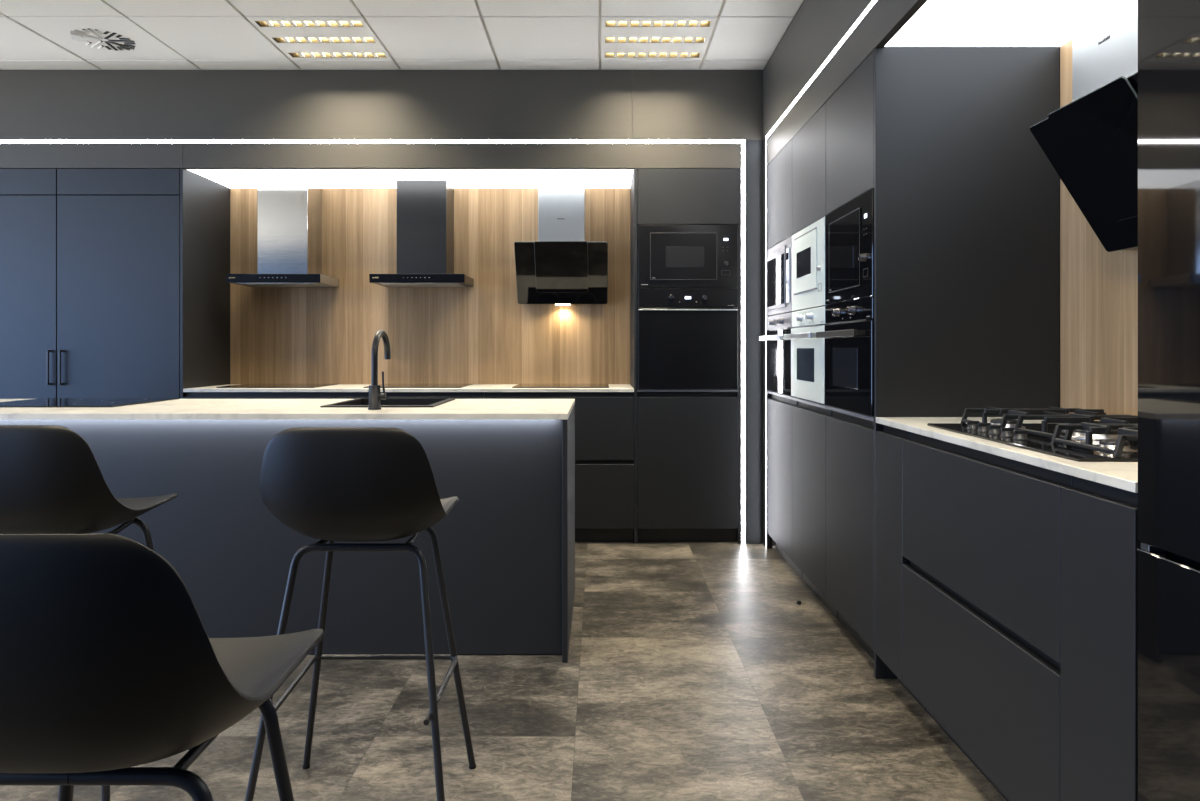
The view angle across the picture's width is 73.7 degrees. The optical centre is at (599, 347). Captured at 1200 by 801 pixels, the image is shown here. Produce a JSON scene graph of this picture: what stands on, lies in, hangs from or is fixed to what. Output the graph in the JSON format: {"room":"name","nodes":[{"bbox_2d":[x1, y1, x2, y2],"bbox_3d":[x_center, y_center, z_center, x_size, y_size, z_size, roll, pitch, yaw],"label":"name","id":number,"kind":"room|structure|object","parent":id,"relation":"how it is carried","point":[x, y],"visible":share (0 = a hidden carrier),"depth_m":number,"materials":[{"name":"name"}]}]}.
{"room":"store","nodes":[
{"label":"store","id":0,"kind":"room"},
{"bbox_2d":[0,0,802,69],"bbox_3d":[-2.765,-1.670,0.880,7.470,0.030,7.760,0,0,0],"label":"ceiling","id":1,"kind":"structure","parent":0,"point":[210,34],"depth_m":4.20,"materials":[{"name":"white tile"}]},
{"bbox_2d":[10,16,184,58],"bbox_3d":[-2.668,-1.660,4.300,0.579,0.022,0.586,0,0,0],"label":"ceiling vent","id":2,"kind":"object","parent":1,"relation":"in","point":[88,37],"visible":1,"depth_m":4.25,"materials":[{"name":"white metal"}]},
{"bbox_2d":[0,70,631,139],"bbox_3d":[-3.155,-1.447,4.780,6.690,0.416,0.040,0,0,0],"label":"wall","id":3,"kind":"structure","parent":1,"relation":"attached to","point":[34,104],"depth_m":4.76,"materials":[{"name":"grey paint"}]},
{"bbox_2d":[246,16,391,59],"bbox_3d":[-1.482,-1.680,4.300,0.579,0.050,0.586,0,0,0],"label":"ceiling light","id":4,"kind":"object","parent":1,"relation":"attached to","point":[298,37],"visible":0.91,"depth_m":4.25,"materials":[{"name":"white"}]},
{"bbox_2d":[601,16,716,59],"bbox_3d":[0.296,-1.680,4.300,0.579,0.050,0.586,0,0,0],"label":"ceiling light","id":5,"kind":"object","parent":1,"relation":"attached to","point":[622,37],"visible":0.95,"depth_m":4.25,"materials":[{"name":"white metal"}]},
{"bbox_2d":[185,169,637,520],"bbox_3d":[-2.415,-0.320,5.493,8.370,2.970,0.214,0,0,0],"label":"wall","id":6,"kind":"structure","parent":0,"point":[185,169],"depth_m":5.39,"materials":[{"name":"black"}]},
{"bbox_2d":[230,188,629,383],"bbox_3d":[-1.139,0.015,5.378,2.686,2.300,0.012,0,0,0],"label":"wood panel","id":7,"kind":"object","parent":6,"relation":"attached to","point":[480,333],"visible":0.29,"depth_m":5.37,"materials":[{"name":"brown wood"}]},
{"bbox_2d":[226,181,338,286],"bbox_3d":[-2.046,-0.738,5.187,0.588,0.663,0.369,0,0,0],"label":"range hood","id":8,"kind":"object","parent":7,"relation":"attached to","point":[289,213],"visible":1,"depth_m":5.11,"materials":[{"name":"silver metal"}]},
{"bbox_2d":[186,169,633,187],"bbox_3d":[-1.139,-1.086,5.085,2.683,0.030,0.571,0,0,0],"label":"light panel","id":9,"kind":"object","parent":7,"relation":"attached to","point":[230,178],"visible":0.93,"depth_m":5.03,"materials":[{"name":"white plastic"}]},
{"bbox_2d":[369,181,473,286],"bbox_3d":[-1.145,-0.738,5.187,0.595,0.663,0.369,0,0,0],"label":"range hood","id":10,"kind":"object","parent":7,"relation":"attached to","point":[425,209],"visible":1,"depth_m":5.11,"materials":[{"name":"black metal"}]},
{"bbox_2d":[514,182,607,304],"bbox_3d":[-0.247,-0.673,5.206,0.594,0.772,0.330,0,0,0],"label":"range hood","id":11,"kind":"object","parent":7,"relation":"attached to","point":[561,267],"visible":1,"depth_m":5.11,"materials":[{"name":"black glass"}]},
{"bbox_2d":[0,521,1005,800],"bbox_3d":[-2.415,1.195,1.250,8.370,0.060,8.700,0,0,0],"label":"floor","id":12,"kind":"structure","parent":0,"point":[693,671],"depth_m":2.51,"materials":[{"name":"tile"}]},
{"bbox_2d":[0,425,190,800],"bbox_3d":[-1.385,0.673,2.066,0.492,0.985,0.432,0,0,0],"label":"bar stool","id":13,"kind":"object","parent":12,"relation":"on","point":[52,481],"visible":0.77,"depth_m":1.88,"materials":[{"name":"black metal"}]},
{"bbox_2d":[0,168,229,398],"bbox_3d":[-3.226,0.048,5.049,1.488,2.234,0.646,0,0,0],"label":"tall cabinet","id":14,"kind":"object","parent":12,"relation":"on","point":[113,284],"visible":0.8,"depth_m":4.76,"materials":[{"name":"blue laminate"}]},
{"bbox_2d":[0,533,324,800],"bbox_3d":[-0.596,0.673,0.976,0.492,0.985,0.432,0,0,0],"label":"bar stool","id":15,"kind":"object","parent":12,"relation":"on","point":[110,665],"visible":1,"depth_m":0.79,"materials":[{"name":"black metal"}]},
{"bbox_2d":[183,392,334,398],"bbox_3d":[-2.034,0.715,5.060,0.893,0.900,0.600,0,0,0],"label":"base cabinet","id":16,"kind":"object","parent":12,"relation":"on","point":[188,395],"visible":0.14,"depth_m":4.79,"materials":[{"name":"black"}]},
{"bbox_2d":[183,384,633,391],"bbox_3d":[-1.139,0.253,5.066,2.684,0.020,0.611,0,0,0],"label":"countertop","id":17,"kind":"structure","parent":16,"relation":"on","point":[340,387],"depth_m":4.76,"materials":[{"name":"stone"}]},
{"bbox_2d":[216,384,337,387],"bbox_3d":[-2.038,0.240,5.095,0.595,0.006,0.460,0,0,0],"label":"induction hob","id":18,"kind":"object","parent":17,"relation":"in","point":[241,385],"visible":1,"depth_m":4.98,"materials":[{"name":"black glass"}]},
{"bbox_2d":[363,384,472,387],"bbox_3d":[-1.143,0.240,5.095,0.595,0.006,0.460,0,0,0],"label":"induction hob","id":19,"kind":"object","parent":17,"relation":"in","point":[385,385],"visible":0.96,"depth_m":5.06,"materials":[{"name":"black glass"}]},
{"bbox_2d":[512,384,608,387],"bbox_3d":[-0.240,0.240,5.095,0.590,0.006,0.460,0,0,0],"label":"induction hob","id":20,"kind":"object","parent":17,"relation":"in","point":[518,385],"visible":1,"depth_m":4.92,"materials":[{"name":"black glass"}]},
{"bbox_2d":[0,404,574,662],"bbox_3d":[-1.685,0.715,3.395,3.130,0.900,0.870,0,0,0],"label":"kitchen island","id":21,"kind":"object","parent":12,"relation":"on","point":[507,543],"visible":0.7,"depth_m":3.03,"materials":[{"name":"black laminate"}]},
{"bbox_2d":[0,399,574,418],"bbox_3d":[-1.685,0.254,3.395,3.130,0.021,0.870,0,0,0],"label":"island countertop","id":22,"kind":"structure","parent":21,"relation":"on","point":[178,408],"depth_m":3.16,"materials":[{"name":"stone"}]},
{"bbox_2d":[0,398,178,406],"bbox_3d":[-2.310,0.240,3.529,0.630,0.006,0.522,0,0,0],"label":"induction hob","id":23,"kind":"object","parent":22,"relation":"in","point":[43,402],"visible":1,"depth_m":3.48,"materials":[{"name":"black glass"}]},
{"bbox_2d":[368,330,390,409],"bbox_3d":[-0.881,0.085,3.254,0.071,0.316,0.236,0,0,0],"label":"tap","id":24,"kind":"object","parent":22,"relation":"on","point":[375,395],"visible":1,"depth_m":3.15,"materials":[{"name":"black metal"}]},
{"bbox_2d":[320,398,454,406],"bbox_3d":[-0.912,0.330,3.520,0.460,0.187,0.504,0,0,0],"label":"sink","id":25,"kind":"object","parent":22,"relation":"in","point":[359,402],"visible":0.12,"depth_m":3.75,"materials":[{"name":"black metal"}]},
{"bbox_2d":[245,427,475,800],"bbox_3d":[-0.585,0.673,2.016,0.492,0.985,0.432,0,0,0],"label":"bar stool","id":26,"kind":"object","parent":12,"relation":"on","point":[327,484],"visible":0.99,"depth_m":1.84,"materials":[{"name":"black plastic"}]},
{"bbox_2d":[0,140,744,543],"bbox_3d":[-2.818,-0.037,4.771,7.364,2.404,0.015,0,0,0],"label":"led strip","id":27,"kind":"object","parent":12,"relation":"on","point":[1,141],"visible":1,"depth_m":4.76,"materials":[{"name":"white plastic"}]},
{"bbox_2d":[334,392,484,398],"bbox_3d":[-1.139,0.715,5.060,0.893,0.900,0.600,0,0,0],"label":"base cabinet","id":28,"kind":"object","parent":12,"relation":"on","point":[338,395],"visible":0.15,"depth_m":4.79,"materials":[{"name":"black"}]},
{"bbox_2d":[484,392,633,541],"bbox_3d":[-0.244,0.715,5.060,0.893,0.900,0.600,0,0,0],"label":"base cabinet","id":29,"kind":"object","parent":12,"relation":"on","point":[604,421],"visible":0.46,"depth_m":4.76,"materials":[{"name":"black"}]},
{"bbox_2d":[630,168,740,543],"bbox_3d":[0.523,0.048,5.065,0.638,2.234,0.610,0,0,0],"label":"tall cabinet","id":30,"kind":"object","parent":12,"relation":"on","point":[687,442],"visible":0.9,"depth_m":4.76,"materials":[{"name":"black laminate"}]},
{"bbox_2d":[183,143,741,168],"bbox_3d":[-0.820,-1.145,4.780,3.324,0.148,0.040,0,0,0],"label":"trim","id":31,"kind":"structure","parent":30,"relation":"on","point":[195,155],"depth_m":4.76,"materials":[{"name":"grey"}]},
{"bbox_2d":[638,288,737,388],"bbox_3d":[0.523,-0.057,4.994,0.592,0.597,0.532,0,0,0],"label":"oven","id":32,"kind":"object","parent":30,"relation":"in","point":[688,337],"visible":1,"depth_m":4.75,"materials":[{"name":"black glass"}]},
{"bbox_2d":[638,225,737,287],"bbox_3d":[0.523,-0.545,4.945,0.592,0.373,0.430,0,0,0],"label":"microwave oven","id":33,"kind":"object","parent":30,"relation":"in","point":[669,256],"visible":0.98,"depth_m":4.75,"materials":[{"name":"black glass"}]},
{"bbox_2d":[767,140,801,577],"bbox_3d":[1.270,0.053,4.340,0.600,2.223,0.600,0,0,0],"label":"tall cabinet","id":34,"kind":"object","parent":12,"relation":"on","point":[779,171],"visible":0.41,"depth_m":4.32,"materials":[{"name":"black laminate"}]},
{"bbox_2d":[759,312,793,395],"bbox_3d":[1.192,0.030,4.340,0.556,0.423,0.594,0,0,0],"label":"oven","id":35,"kind":"object","parent":34,"relation":"in","point":[778,350],"visible":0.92,"depth_m":4.29,"materials":[{"name":"white metal"}]},
{"bbox_2d":[767,236,794,315],"bbox_3d":[1.164,-0.376,4.340,0.412,0.382,0.594,0,0,0],"label":"microwave oven","id":36,"kind":"object","parent":34,"relation":"in","point":[779,257],"visible":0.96,"depth_m":4.27,"materials":[{"name":"white"}]},
{"bbox_2d":[766,0,927,165],"bbox_3d":[0.985,-1.139,2.633,0.030,0.158,4.066,0,0,0],"label":"trim","id":37,"kind":"structure","parent":34,"relation":"on","point":[884,19],"depth_m":3.15,"materials":[{"name":"grey"}]},
{"bbox_2d":[792,103,837,618],"bbox_3d":[1.270,0.053,3.738,0.600,2.223,0.604,0,0,0],"label":"tall cabinet","id":38,"kind":"object","parent":12,"relation":"on","point":[809,144],"visible":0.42,"depth_m":3.72,"materials":[{"name":"black laminate"}]},
{"bbox_2d":[783,306,828,403],"bbox_3d":[1.192,0.030,3.738,0.556,0.423,0.594,0,0,0],"label":"oven","id":39,"kind":"object","parent":38,"relation":"in","point":[807,351],"visible":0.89,"depth_m":3.68,"materials":[{"name":"white"}]},
{"bbox_2d":[792,217,826,310],"bbox_3d":[1.159,-0.376,3.738,0.422,0.382,0.594,0,0,0],"label":"microwave oven","id":40,"kind":"object","parent":38,"relation":"in","point":[808,244],"visible":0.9,"depth_m":3.69,"materials":[{"name":"white"}]},
{"bbox_2d":[876,425,925,709],"bbox_3d":[1.280,0.715,2.692,0.620,0.900,0.245,0,0,0],"label":"base cabinet","id":41,"kind":"object","parent":12,"relation":"on","point":[889,558],"visible":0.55,"depth_m":2.69,"materials":[{"name":"black laminate"}]},
{"bbox_2d":[826,48,1058,678],"bbox_3d":[1.294,0.053,3.126,0.648,2.223,0.620,0,0,0],"label":"tall cabinet","id":42,"kind":"object","parent":12,"relation":"on","point":[966,196],"visible":0.67,"depth_m":2.82,"materials":[{"name":"black laminate"}]},
{"bbox_2d":[816,297,873,415],"bbox_3d":[1.191,0.030,3.135,0.558,0.423,0.594,0,0,0],"label":"oven","id":43,"kind":"object","parent":42,"relation":"in","point":[849,334],"visible":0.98,"depth_m":3.07,"materials":[{"name":"black glass"}]},
{"bbox_2d":[825,188,873,304],"bbox_3d":[1.155,-0.376,3.135,0.430,0.382,0.594,0,0,0],"label":"microwave oven","id":44,"kind":"object","parent":42,"relation":"in","point":[849,229],"visible":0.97,"depth_m":3.07,"materials":[{"name":"black glass"}]},
{"bbox_2d":[902,432,1072,800],"bbox_3d":[1.280,0.715,2.128,0.620,0.900,0.878,0,0,0],"label":"base cabinet","id":45,"kind":"object","parent":12,"relation":"on","point":[981,530],"visible":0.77,"depth_m":2.01,"materials":[{"name":"black laminate"}]},
{"bbox_2d":[876,417,1137,492],"bbox_3d":[1.294,0.253,2.132,0.649,0.020,1.365,0,0,0],"label":"countertop","id":46,"kind":"structure","parent":45,"relation":"on","point":[1121,475],"depth_m":1.85,"materials":[{"name":"stone"}]},
{"bbox_2d":[927,406,1137,461],"bbox_3d":[1.275,0.212,2.100,0.510,0.062,0.790,0,0,0],"label":"gas hob","id":47,"kind":"object","parent":46,"relation":"in","point":[1076,436],"visible":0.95,"depth_m":2.06,"materials":[{"name":"black metal"}]},
{"bbox_2d":[1060,476,1140,800],"bbox_3d":[1.280,0.715,1.569,0.620,0.900,0.236,0,0,0],"label":"base cabinet","id":48,"kind":"object","parent":12,"relation":"on","point":[1099,543],"visible":0.63,"depth_m":1.56,"materials":[{"name":"black laminate"}]},
{"bbox_2d":[1137,0,1199,800],"bbox_3d":[1.285,0.135,1.085,0.630,2.060,0.720,0,0,0],"label":"refrigerator","id":49,"kind":"object","parent":12,"relation":"on","point":[1168,30],"visible":1,"depth_m":1.36,"materials":[{"name":"black metal"}]},
{"bbox_3d":[-5.238,0.047,4.775,2.525,2.236,0.030,0,0,0],"label":"trim","id":50,"kind":"structure","parent":12,"relation":"on","visible":0},
{"bbox_2d":[0,143,183,168],"bbox_3d":[-4.492,-1.145,4.780,4.017,0.148,0.040,0,0,0],"label":"trim","id":51,"kind":"structure","parent":50,"relation":"on","point":[12,155],"depth_m":4.76,"materials":[{"name":"grey"}]},
{"bbox_2d":[763,137,765,546],"bbox_3d":[0.985,-0.037,4.723,0.030,2.404,0.074,0,0,0],"label":"trim","id":52,"kind":"structure","parent":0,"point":[764,139],"depth_m":4.72,"materials":[{"name":"black laminate"}]},
{"bbox_2d":[883,47,1059,406],"bbox_3d":[1.370,-0.320,1.143,0.800,2.970,8.486,0,0,0],"label":"wall","id":53,"kind":"structure","parent":0,"point":[883,47],"depth_m":2.85,"materials":[{"name":"black laminate"}]},
{"bbox_2d":[632,70,762,139],"bbox_3d":[0.581,-1.447,4.780,0.778,0.416,0.040,0,0,0],"label":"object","id":54,"kind":"structure","parent":53,"relation":"attached to","point":[666,104],"depth_m":4.76,"materials":[{"name":"grey paint"}]},
{"bbox_2d":[745,140,762,543],"bbox_3d":[0.917,-0.036,4.780,0.106,2.403,0.040,0,0,0],"label":"trim","id":55,"kind":"structure","parent":53,"relation":"attached to","point":[753,148],"depth_m":4.76,"materials":[{"name":"black laminate"}]},
{"bbox_2d":[766,165,771,548],"bbox_3d":[0.985,0.052,4.654,0.030,2.225,0.024,0,0,0],"label":"trim","id":56,"kind":"structure","parent":53,"relation":"attached to","point":[768,538],"depth_m":4.66,"materials":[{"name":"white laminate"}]},
{"bbox_2d":[763,0,872,138],"bbox_3d":[0.985,-1.447,2.680,0.030,0.416,4.160,0,0,0],"label":"trim","id":57,"kind":"structure","parent":53,"relation":"attached to","point":[817,27],"depth_m":3.81,"materials":[{"name":"grey"}]},
{"bbox_2d":[766,0,876,138],"bbox_3d":[0.981,-0.037,2.648,0.015,2.404,4.076,0,0,0],"label":"led strip","id":58,"kind":"object","parent":53,"relation":"attached to","point":[873,1],"visible":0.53,"depth_m":3.42,"materials":[{"name":"white plastic"}]},
{"bbox_2d":[1060,39,1137,420],"bbox_3d":[1.626,0.015,1.838,0.012,2.300,1.956,0,0,0],"label":"wood panel","id":59,"kind":"object","parent":53,"relation":"attached to","point":[1099,287],"visible":0.2,"depth_m":2.63,"materials":[{"name":"brown wood"}]},
{"bbox_2d":[884,0,1071,46],"bbox_3d":[1.310,-1.075,1.725,0.618,0.030,2.180,0,0,0],"label":"light panel","id":60,"kind":"object","parent":59,"relation":"attached to","point":[938,23],"visible":0.7,"depth_m":2.62,"materials":[{"name":"white plastic"}]},
{"bbox_2d":[1030,0,1137,251],"bbox_3d":[1.454,-0.675,2.140,0.330,0.768,0.594,0,0,0],"label":"range hood","id":61,"kind":"object","parent":59,"relation":"attached to","point":[1091,141],"visible":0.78,"depth_m":2.20,"materials":[{"name":"black glass"}]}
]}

